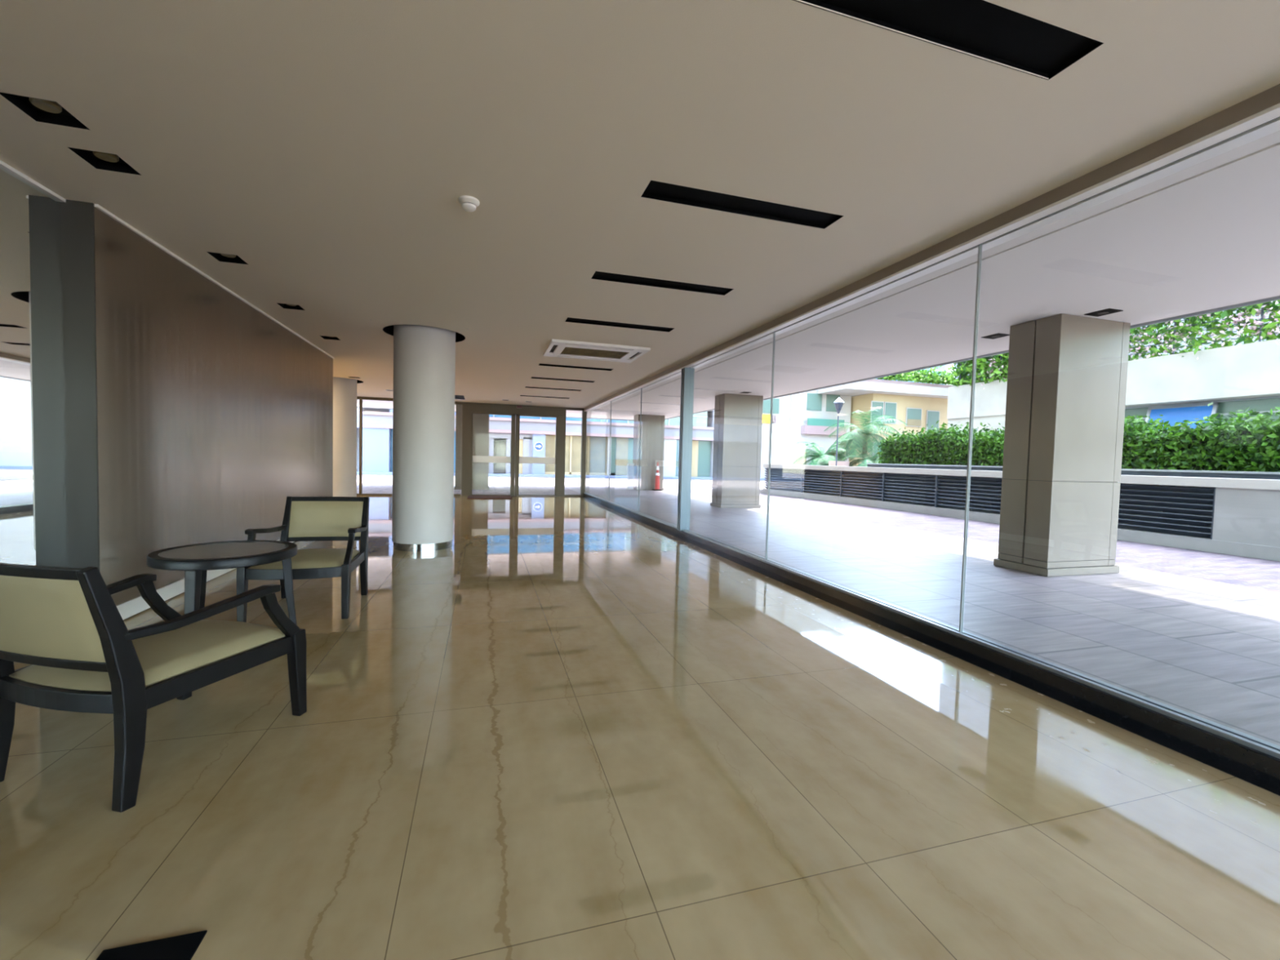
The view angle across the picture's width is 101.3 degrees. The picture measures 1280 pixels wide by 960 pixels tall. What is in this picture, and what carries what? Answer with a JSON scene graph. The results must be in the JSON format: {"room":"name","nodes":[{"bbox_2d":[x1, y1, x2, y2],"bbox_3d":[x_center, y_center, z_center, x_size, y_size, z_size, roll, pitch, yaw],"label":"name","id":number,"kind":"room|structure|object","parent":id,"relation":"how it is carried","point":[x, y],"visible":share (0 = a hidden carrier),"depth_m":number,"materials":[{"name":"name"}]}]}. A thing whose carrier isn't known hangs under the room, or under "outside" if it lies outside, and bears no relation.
{"room":"lobby","nodes":[
{"label":"lobby","id":0,"kind":"room"},
{"bbox_2d":[0,166,67,567],"bbox_3d":[-2.544,-0.182,-0.833,0.010,2.800,8.869,1,2,-16],"label":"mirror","id":1,"kind":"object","parent":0,"point":[33,514],"depth_m":3.16,"materials":[{"name":"clear glass"}]},
{"bbox_2d":[0,160,66,202],"bbox_3d":[-2.491,-1.590,-0.885,0.025,0.020,8.869,1,2,-16],"label":"trim","id":2,"kind":"structure","parent":1,"relation":"attached to","point":[2,164],"depth_m":3.12,"materials":[{"name":"white paint"}]},
{"bbox_2d":[93,206,333,620],"bbox_3d":[-4.657,-0.524,6.105,0.543,2.820,5.650,1,2,-17],"label":"wall","id":3,"kind":"structure","parent":0,"point":[212,413],"depth_m":4.54,"materials":[{"name":"brown wood"}]},
{"bbox_2d":[61,199,99,570],"bbox_3d":[-3.852,-0.395,3.394,0.543,2.820,0.012,1,2,-17],"label":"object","id":4,"kind":"structure","parent":3,"relation":"attached to","point":[77,218],"depth_m":3.43,"materials":[{"name":"grey paint"}]},
{"bbox_2d":[116,538,294,619],"bbox_3d":[-4.429,0.819,6.247,0.012,0.113,5.630,1,2,-17],"label":"baseboard","id":5,"kind":"structure","parent":3,"relation":"attached to","point":[130,608],"depth_m":4.21,"materials":[{"name":"white paint"}]},
{"bbox_2d":[93,204,334,359],"bbox_3d":[-4.352,-1.920,6.130,0.020,0.018,5.650,1,2,-17],"label":"trim","id":6,"kind":"structure","parent":3,"relation":"attached to","point":[98,206],"depth_m":4.50,"materials":[{"name":"white paint"}]},
{"bbox_2d":[0,495,1279,959],"bbox_3d":[-2.720,1.017,5.621,8.420,0.120,21.220,1,2,-17],"label":"floor","id":7,"kind":"structure","parent":0,"point":[569,727],"depth_m":1.96,"materials":[{"name":"tile"}]},
{"bbox_2d":[96,929,207,959],"bbox_3d":[-1.193,1.169,1.229,0.216,0.006,0.205,1,2,-17],"label":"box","id":8,"kind":"object","parent":7,"relation":"on","point":[182,947],"visible":1,"depth_m":1.30,"materials":[{"name":"black"}]},
{"bbox_2d":[0,562,306,812],"bbox_3d":[-2.009,0.687,2.159,0.739,0.856,0.869,2,2,11],"label":"armchair","id":9,"kind":"object","parent":7,"relation":"on","point":[67,624],"visible":1,"depth_m":1.83,"materials":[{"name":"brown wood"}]},
{"bbox_2d":[0,574,105,662],"bbox_3d":[-2.072,0.462,1.791,0.570,0.301,0.115,2,2,11],"label":"cushion","id":10,"kind":"object","parent":9,"relation":"on","point":[44,618],"depth_m":1.75,"materials":[{"name":"beige fabric"}]},
{"bbox_2d":[146,540,297,625],"bbox_3d":[-2.637,0.746,3.356,0.750,0.609,0.750,1,2,-17],"label":"side table","id":11,"kind":"object","parent":7,"relation":"on","point":[195,559],"visible":0.93,"depth_m":3.20,"materials":[{"name":"brown wood"}]},
{"bbox_2d":[235,496,369,622],"bbox_3d":[-2.621,0.589,4.206,0.739,0.856,0.869,1,2,-15],"label":"armchair","id":12,"kind":"object","parent":7,"relation":"on","point":[305,518],"visible":0.81,"depth_m":4.43,"materials":[{"name":"brown wood"}]},
{"bbox_2d":[288,501,363,537],"bbox_3d":[-2.708,0.336,4.549,0.570,0.301,0.115,1,2,-15],"label":"cushion","id":13,"kind":"object","parent":12,"relation":"on","point":[305,518],"depth_m":4.53,"materials":[{"name":"beige fabric"}]},
{"bbox_2d":[333,377,363,497],"bbox_3d":[-6.710,-0.898,11.644,1.014,3.020,1.014,1,2,-17],"label":"round column","id":14,"kind":"structure","parent":7,"relation":"on","point":[344,389],"depth_m":11.41,"materials":[{"name":"paint"}]},
{"bbox_2d":[382,324,465,551],"bbox_3d":[-2.869,-0.613,6.982,1.014,3.020,1.014,1,2,-17],"label":"round column","id":15,"kind":"structure","parent":7,"relation":"on","point":[424,356],"depth_m":6.67,"materials":[{"name":"paint"}]},
{"bbox_2d":[356,396,583,495],"bbox_3d":[-5.620,-0.935,15.767,8.200,2.820,0.120,1,2,-17],"label":"trim","id":16,"kind":"structure","parent":7,"relation":"on","point":[357,397],"depth_m":15.82,"materials":[{"name":"brown metal"}]},
{"bbox_2d":[359,398,362,495],"bbox_3d":[-8.007,-0.938,15.058,0.060,2.760,0.130,1,2,-17],"label":"trim","id":17,"kind":"structure","parent":16,"relation":"attached to","point":[360,399],"depth_m":15.01,"materials":[{"name":"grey metal"}]},
{"bbox_2d":[461,404,471,496],"bbox_3d":[-5.240,-0.900,15.882,0.275,2.760,0.130,1,2,-17],"label":"trim","id":18,"kind":"structure","parent":16,"relation":"attached to","point":[466,410],"depth_m":15.82,"materials":[{"name":"brown metal"}]},
{"bbox_2d":[471,412,515,495],"bbox_3d":[-4.497,-0.780,16.108,1.280,2.520,0.120,1,2,-17],"label":"door","id":19,"kind":"structure","parent":18,"relation":"attached to","point":[482,459],"depth_m":16.17,"materials":[{"name":"brown metal"}]},
{"bbox_2d":[471,404,566,416],"bbox_3d":[-3.734,-2.143,16.270,2.870,0.230,0.160,1,2,-17],"label":"trim","id":20,"kind":"structure","parent":16,"relation":"attached to","point":[474,408],"depth_m":16.18,"materials":[{"name":"brown metal"}]},
{"bbox_2d":[555,416,565,496],"bbox_3d":[-2.521,-0.862,16.691,0.270,2.760,0.130,1,2,-17],"label":"trim","id":21,"kind":"structure","parent":16,"relation":"attached to","point":[561,433],"depth_m":16.64,"materials":[{"name":"brown metal"}]},
{"bbox_2d":[514,413,557,496],"bbox_3d":[-3.264,-0.763,16.475,1.275,2.520,0.120,1,2,-17],"label":"door","id":22,"kind":"structure","parent":21,"relation":"attached to","point":[518,460],"depth_m":16.36,"materials":[{"name":"brown metal"}]},
{"bbox_2d":[580,410,586,496],"bbox_3d":[-1.816,-0.853,16.901,0.140,2.760,0.130,1,2,-17],"label":"trim","id":23,"kind":"structure","parent":16,"relation":"attached to","point":[584,430],"depth_m":16.84,"materials":[{"name":"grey metal"}]},
{"bbox_2d":[466,495,512,498],"bbox_3d":[-4.428,0.510,15.480,1.240,0.018,1.120,1,2,-17],"label":"door mat","id":24,"kind":"object","parent":7,"relation":"on","point":[468,496],"visible":1,"depth_m":15.41,"materials":[{"name":"brown"}]},
{"bbox_2d":[564,494,581,496],"bbox_3d":[-2.172,0.496,16.860,0.530,0.050,0.120,1,2,-17],"label":"trim","id":25,"kind":"structure","parent":7,"relation":"on","point":[564,495],"depth_m":16.80,"materials":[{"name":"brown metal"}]},
{"bbox_2d":[581,493,1279,795],"bbox_3d":[1.262,0.960,6.785,0.165,0.105,21.190,1,2,-17],"label":"trim","id":26,"kind":"structure","parent":7,"relation":"on","point":[1260,765],"depth_m":2.95,"materials":[{"name":"black metal"}]},
{"bbox_2d":[608,400,611,501],"bbox_3d":[-0.783,-0.745,13.673,0.020,2.635,0.012,1,2,-17],"label":"trim","id":27,"kind":"structure","parent":26,"relation":"on","point":[611,401],"depth_m":13.67,"materials":[{"name":"grey plastic"}]},
{"bbox_2d":[637,387,642,512],"bbox_3d":[-0.001,-0.619,11.039,0.020,2.635,0.012,1,2,-17],"label":"trim","id":28,"kind":"structure","parent":26,"relation":"on","point":[641,388],"depth_m":11.04,"materials":[{"name":"grey plastic"}]},
{"bbox_2d":[676,367,694,530],"bbox_3d":[0.741,-0.493,8.540,0.170,2.630,0.150,1,2,-17],"label":"mullion","id":29,"kind":"object","parent":26,"relation":"on","point":[687,374],"visible":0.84,"depth_m":8.48,"materials":[{"name":"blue metal"}]},
{"bbox_2d":[764,331,775,559],"bbox_3d":[1.492,-0.380,6.012,0.020,2.635,0.012,1,2,-17],"label":"trim","id":30,"kind":"structure","parent":26,"relation":"on","point":[774,332],"depth_m":6.01,"materials":[{"name":"grey plastic"}]},
{"bbox_2d":[584,492,1279,759],"bbox_3d":[1.258,0.898,6.755,0.090,0.020,21.140,1,2,-17],"label":"trim","id":31,"kind":"structure","parent":26,"relation":"on","point":[1248,740],"depth_m":2.99,"materials":[{"name":"grey metal"}]},
{"bbox_2d":[959,243,982,632],"bbox_3d":[2.227,-0.262,3.538,0.020,2.635,0.012,1,2,-17],"label":"trim","id":32,"kind":"structure","parent":26,"relation":"on","point":[980,247],"depth_m":3.53,"materials":[{"name":"grey plastic"}]},
{"bbox_2d":[0,0,1279,408],"bbox_3d":[-2.640,-1.862,5.518,8.040,0.004,21.240,1,2,-17],"label":"ceiling","id":33,"kind":"structure","parent":0,"point":[331,148],"depth_m":2.60,"materials":[{"name":"beige paint"}]},
{"bbox_2d":[0,92,89,129],"bbox_3d":[-2.812,-1.793,2.484,0.210,0.100,0.220,1,2,-17],"label":"recessed light","id":34,"kind":"object","parent":33,"relation":"in","point":[41,110],"visible":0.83,"depth_m":2.52,"materials":[{"name":"black metal"}]},
{"bbox_2d":[67,146,141,175],"bbox_3d":[-2.959,-1.814,2.909,0.210,0.100,0.220,1,2,-17],"label":"recessed light","id":35,"kind":"object","parent":33,"relation":"in","point":[99,160],"visible":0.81,"depth_m":2.96,"materials":[{"name":"black metal"}]},
{"bbox_2d":[206,251,248,264],"bbox_3d":[-3.405,-1.883,4.340,0.210,0.100,0.220,1,2,-17],"label":"recessed light","id":36,"kind":"object","parent":33,"relation":"in","point":[220,257],"visible":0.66,"depth_m":4.42,"materials":[{"name":"black metal"}]},
{"bbox_2d":[276,302,304,310],"bbox_3d":[-3.826,-1.950,5.757,0.210,0.100,0.220,1,2,-17],"label":"recessed light","id":37,"kind":"object","parent":33,"relation":"in","point":[283,305],"visible":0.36,"depth_m":5.84,"materials":[{"name":"black"}]},
{"bbox_2d":[320,335,340,340],"bbox_3d":[-4.304,-2.024,7.298,0.210,0.100,0.220,1,2,-17],"label":"recessed light","id":38,"kind":"object","parent":33,"relation":"in","point":[322,336],"visible":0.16,"depth_m":7.39,"materials":[{"name":"black"}]},
{"bbox_2d":[454,395,464,399],"bbox_3d":[-5.012,-2.343,14.560,0.280,0.080,1.250,1,2,-17],"label":"ceiling hatch","id":39,"kind":"object","parent":33,"relation":"attached to","point":[456,397],"visible":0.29,"depth_m":14.61,"materials":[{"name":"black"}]},
{"bbox_2d":[458,195,479,212],"bbox_3d":[-1.059,-1.699,3.249,0.124,0.059,0.124,1,2,-17],"label":"smoke detector","id":40,"kind":"object","parent":33,"relation":"attached to","point":[468,203],"visible":1,"depth_m":3.22,"materials":[{"name":"white paint"}]},
{"bbox_2d":[520,395,568,399],"bbox_3d":[-2.505,-2.260,13.852,1.283,0.140,0.200,1,2,-17],"label":"ceiling slot","id":41,"kind":"object","parent":33,"relation":"attached to","point":[520,395],"visible":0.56,"depth_m":13.94,"materials":[{"name":"black"}]},
{"bbox_2d":[524,386,581,391],"bbox_3d":[-1.998,-2.179,12.147,1.283,0.140,0.200,1,2,-17],"label":"ceiling slot","id":42,"kind":"object","parent":33,"relation":"attached to","point":[525,387],"visible":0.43,"depth_m":12.24,"materials":[{"name":"black"}]},
{"bbox_2d":[531,377,594,382],"bbox_3d":[-1.560,-2.109,10.672,1.283,0.140,0.200,1,2,-17],"label":"ceiling slot","id":43,"kind":"object","parent":33,"relation":"attached to","point":[531,377],"visible":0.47,"depth_m":10.75,"materials":[{"name":"black"}]},
{"bbox_2d":[538,363,613,370],"bbox_3d":[-1.108,-2.036,9.150,1.283,0.140,0.200,1,2,-17],"label":"ceiling slot","id":44,"kind":"object","parent":33,"relation":"attached to","point":[540,364],"visible":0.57,"depth_m":9.23,"materials":[{"name":"black"}]},
{"bbox_2d":[543,338,650,363],"bbox_3d":[-0.663,-1.880,7.713,1.380,0.035,1.060,1,2,-17],"label":"air conditioner","id":45,"kind":"object","parent":33,"relation":"attached to","point":[556,348],"visible":1,"depth_m":7.61,"materials":[{"name":"white paint"}]},
{"bbox_2d":[550,345,557,351],"bbox_3d":[-1.241,-1.897,7.525,0.065,0.008,0.630,1,2,-17],"label":"outlet","id":46,"kind":"object","parent":45,"relation":"attached to","point":[553,348],"depth_m":7.53,"materials":[{"name":"grey plastic"}]},
{"bbox_2d":[560,346,627,359],"bbox_3d":[-0.675,-1.880,7.735,0.930,0.020,0.570,1,2,-17],"label":"grille","id":47,"kind":"object","parent":45,"relation":"attached to","point":[567,351],"depth_m":7.78,"materials":[{"name":"white metal"}]},
{"bbox_2d":[564,317,674,332],"bbox_3d":[-0.226,-1.895,6.179,1.283,0.140,0.200,1,2,-17],"label":"ceiling slot","id":48,"kind":"object","parent":33,"relation":"attached to","point":[568,319],"visible":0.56,"depth_m":6.24,"materials":[{"name":"black"}]},
{"bbox_2d":[591,271,733,295],"bbox_3d":[0.215,-1.824,4.694,1.283,0.140,0.200,1,2,-17],"label":"ceiling slot","id":49,"kind":"object","parent":33,"relation":"attached to","point":[597,275],"visible":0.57,"depth_m":4.74,"materials":[{"name":"black"}]},
{"bbox_2d":[640,180,844,228],"bbox_3d":[0.650,-1.754,3.232,1.283,0.140,0.200,1,2,-17],"label":"ceiling slot","id":50,"kind":"object","parent":33,"relation":"attached to","point":[657,190],"visible":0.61,"depth_m":3.25,"materials":[{"name":"black metal"}]},
{"bbox_2d":[792,0,1103,79],"bbox_3d":[1.064,-1.688,1.839,1.283,0.140,0.200,1,2,-17],"label":"ceiling slot","id":51,"kind":"object","parent":33,"relation":"attached to","point":[983,28],"visible":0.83,"depth_m":1.91,"materials":[{"name":"black metal"}]},
{"bbox_2d":[356,130,1279,419],"bbox_3d":[-2.763,-2.397,8.725,15.620,0.350,28.500,1,2,-17],"label":"ceiling","id":52,"kind":"structure","parent":0,"point":[1205,235],"depth_m":5.14,"materials":[{"name":"white paint"}]},
{"bbox_2d":[356,295,1279,420],"bbox_3d":[-3.223,-2.465,8.611,16.670,0.530,28.550,1,2,-17],"label":"trim","id":53,"kind":"structure","parent":52,"relation":"attached to","point":[1275,298],"depth_m":8.11,"materials":[{"name":"grey metal"}]},
{"bbox_2d":[584,102,1279,411],"bbox_3d":[1.318,-1.875,6.693,0.205,0.322,21.240,1,2,-17],"label":"trim","id":54,"kind":"structure","parent":52,"relation":"attached to","point":[1272,113],"depth_m":3.03,"materials":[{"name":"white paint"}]},
{"bbox_2d":[583,84,1279,410],"bbox_3d":[1.246,-1.789,6.676,0.070,0.115,21.240,1,2,-17],"label":"trim","id":55,"kind":"structure","parent":54,"relation":"attached to","point":[1270,97],"depth_m":2.96,"materials":[{"name":"brown metal"}]},
{"bbox_2d":[981,333,1009,339],"bbox_3d":[4.847,-1.957,7.153,0.220,0.012,0.260,1,2,-17],"label":"recessed light","id":56,"kind":"object","parent":52,"relation":"in","point":[997,335],"visible":0.91,"depth_m":7.13,"materials":[{"name":"black metal"}]},
{"bbox_2d":[1084,308,1123,316],"bbox_3d":[5.263,-1.899,5.963,0.220,0.012,0.260,1,2,-17],"label":"recessed light","id":57,"kind":"object","parent":52,"relation":"in","point":[1108,311],"visible":1,"depth_m":5.94,"materials":[{"name":"black metal"}]},
{"label":"outside","id":58,"kind":"structure","parent":0,"visible":0},
{"bbox_2d":[670,488,1279,592],"bbox_3d":[13.046,1.180,11.502,16.400,0.094,28.500,1,2,-17],"label":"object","id":59,"kind":"structure","parent":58,"point":[1256,573],"depth_m":8.62,"materials":[{"name":"white stone"}]},
{"bbox_2d":[698,463,1279,561],"bbox_3d":[8.170,0.411,11.434,0.845,1.185,31.219,1,2,-18],"label":"wall","id":60,"kind":"structure","parent":59,"relation":"on","point":[1237,517],"depth_m":9.37,"materials":[{"name":"paint"}]},
{"bbox_2d":[946,301,1279,432],"bbox_3d":[18.189,-1.146,9.055,8.000,5.000,23.100,1,2,-17],"label":"exterior wall","id":61,"kind":"structure","parent":59,"relation":"on","point":[1233,378],"depth_m":12.53,"materials":[{"name":"white concrete"}]},
{"bbox_2d":[948,299,1279,388],"bbox_3d":[14.571,-3.400,8.357,1.892,2.784,22.206,1,2,-17],"label":"foliage","id":62,"kind":"object","parent":61,"relation":"on","point":[1148,332],"visible":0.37,"depth_m":12.61,"materials":[{"name":"green plant"}]},
{"bbox_3d":[12.158,0.775,7.460,4.380,0.980,21.300,1,2,-17],"label":"planter","id":63,"kind":"object","parent":59,"relation":"on","visible":0},
{"bbox_2d":[866,463,1279,479],"bbox_3d":[10.378,0.093,6.846,0.080,0.300,21.200,1,2,-17],"label":"rail","id":64,"kind":"object","parent":63,"relation":"on","point":[1195,473],"visible":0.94,"depth_m":9.58,"materials":[{"name":"grey metal"}]},
{"bbox_2d":[876,401,1279,471],"bbox_3d":[10.087,-0.672,10.376,1.507,1.631,13.740,1,2,-17],"label":"hedge","id":65,"kind":"object","parent":63,"relation":"on","point":[1230,445],"visible":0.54,"depth_m":9.72,"materials":[{"name":"green plant"}]},
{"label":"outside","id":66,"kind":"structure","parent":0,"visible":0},
{"bbox_2d":[356,485,580,496],"bbox_3d":[-9.667,0.371,17.102,15.240,0.096,4.780,1,2,-17],"label":"ground porch","id":67,"kind":"structure","parent":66,"point":[366,489],"depth_m":18.21,"materials":[{"name":"grey concrete"}]},
{"bbox_2d":[453,404,488,489],"bbox_3d":[-6.092,-1.195,19.082,1.200,3.050,0.680,1,2,-17],"label":"square pillar","id":68,"kind":"structure","parent":67,"relation":"on","point":[480,421],"depth_m":18.83,"materials":[{"name":"grey"}]},
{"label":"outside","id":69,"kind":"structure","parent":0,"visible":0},
{"bbox_2d":[356,474,765,488],"bbox_3d":[2.751,-0.358,43.354,90.000,0.093,38.500,1,2,-17],"label":"street","id":70,"kind":"structure","parent":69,"point":[367,479],"depth_m":25.69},
{"bbox_2d":[356,390,851,480],"bbox_3d":[-5.422,-5.799,35.133,41.500,11.000,7.100,1,2,-17],"label":"building","id":71,"kind":"structure","parent":70,"relation":"on","point":[806,416],"depth_m":33.95,"materials":[{"name":"beige"}]},
{"bbox_2d":[534,441,542,450],"bbox_3d":[-6.233,-2.073,32.321,0.540,0.540,0.028,1,2,-17],"label":"round sign","id":72,"kind":"object","parent":71,"relation":"attached to","point":[538,446],"visible":1,"depth_m":32.31,"materials":[{"name":"blue"}]},
{"bbox_2d":[762,413,776,423],"bbox_3d":[8.916,-4.240,36.406,1.150,0.620,0.060,1,2,-17],"label":"wall sign","id":73,"kind":"object","parent":71,"relation":"attached to","point":[766,418],"visible":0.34,"depth_m":36.35,"materials":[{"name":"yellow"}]},
{"bbox_2d":[789,438,852,466],"bbox_3d":[9.944,-0.958,28.595,3.583,2.640,3.303,3,3,26],"label":"palm","id":74,"kind":"object","parent":70,"relation":"on","point":[821,459],"visible":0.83,"depth_m":28.42,"materials":[{"name":"green plant"}]},
{"bbox_2d":[833,397,844,466],"bbox_3d":[9.677,-1.782,25.763,0.480,4.500,0.480,2,2,6],"label":"street lamp","id":75,"kind":"object","parent":70,"relation":"on","point":[838,403],"visible":0.61,"depth_m":25.65,"materials":[{"name":"grey metal"}]},
{"bbox_2d":[828,461,849,466],"bbox_3d":[10.041,-0.254,26.571,1.000,1.400,1.000,1,2,-17],"label":"planter","id":76,"kind":"object","parent":70,"relation":"on","point":[830,463],"visible":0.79,"depth_m":26.13,"materials":[{"name":"beige concrete"}]},
{"bbox_2d":[842,453,881,466],"bbox_3d":[11.825,-0.470,27.058,2.516,1.885,2.701,1,2,-17],"label":"palm","id":77,"kind":"object","parent":70,"relation":"on","point":[868,460],"visible":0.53,"depth_m":27.06,"materials":[{"name":"green plant"}]},
{"bbox_2d":[824,408,907,461],"bbox_3d":[12.388,-1.651,28.626,3.924,4.147,4.218,1,2,-17],"label":"palm","id":78,"kind":"object","parent":70,"relation":"on","point":[862,441],"visible":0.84,"depth_m":27.90,"materials":[{"name":"green plant"}]},
{"bbox_2d":[817,363,955,466],"bbox_3d":[18.638,-5.890,40.365,13.400,12.000,8.757,1,2,-17],"label":"building","id":79,"kind":"structure","parent":70,"relation":"on","point":[916,398],"depth_m":36.91,"materials":[{"name":"beige"}]},
{"bbox_2d":[864,378,954,387],"bbox_3d":[20.033,-6.650,37.118,12.200,0.350,0.300,1,2,-17],"label":"planter","id":80,"kind":"object","parent":79,"relation":"on","point":[880,380],"depth_m":36.67,"materials":[{"name":"white"}]},
{"bbox_2d":[906,418,921,426],"bbox_3d":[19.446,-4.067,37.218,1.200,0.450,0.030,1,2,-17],"label":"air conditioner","id":81,"kind":"object","parent":79,"relation":"hanging from","point":[910,422],"depth_m":37.20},
{"bbox_2d":[955,306,1279,378],"bbox_3d":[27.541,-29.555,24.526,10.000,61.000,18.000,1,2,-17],"label":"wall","id":82,"kind":"structure","parent":70,"relation":"on","point":[1183,343],"depth_m":21.32,"materials":[{"name":"green plant"}]},
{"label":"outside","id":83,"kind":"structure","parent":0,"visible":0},
{"bbox_2d":[566,487,1279,746],"bbox_3d":[3.102,1.000,9.584,4.960,0.096,26.500,1,2,-17],"label":"terrace","id":84,"kind":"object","parent":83,"point":[1209,650],"visible":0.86,"depth_m":4.95,"materials":[{"name":"tile"}]},
{"bbox_2d":[626,463,634,489],"bbox_3d":[-0.396,-0.144,21.387,0.260,1.060,0.220,1,2,-17],"label":"base cabinet","id":85,"kind":"object","parent":84,"relation":"on","point":[630,467],"visible":1,"depth_m":21.29,"materials":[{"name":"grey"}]},
{"bbox_2d":[632,414,664,489],"bbox_3d":[0.345,-1.133,21.675,1.200,3.050,0.680,1,2,-17],"label":"square pillar","id":86,"kind":"structure","parent":84,"relation":"on","point":[652,427],"depth_m":21.39,"materials":[{"name":"grey paint"}]},
{"bbox_2d":[652,462,662,490],"bbox_3d":[0.705,-0.148,21.192,0.320,1.140,0.320,1,2,-17],"label":"traffic cone","id":87,"kind":"object","parent":84,"relation":"on","point":[657,474],"visible":1,"depth_m":21.13,"materials":[{"name":"red"}]},
{"bbox_2d":[710,393,763,507],"bbox_3d":[2.670,-0.784,14.446,1.200,3.050,0.680,1,2,-17],"label":"square pillar","id":88,"kind":"structure","parent":84,"relation":"on","point":[738,418],"depth_m":14.16,"materials":[{"name":"grey"}]},
{"bbox_2d":[993,313,1130,576],"bbox_3d":[5.273,-0.402,6.559,1.200,3.050,0.680,1,2,-17],"label":"square pillar","id":89,"kind":"structure","parent":84,"relation":"on","point":[1067,374],"depth_m":6.29,"materials":[{"name":"grey stone"}]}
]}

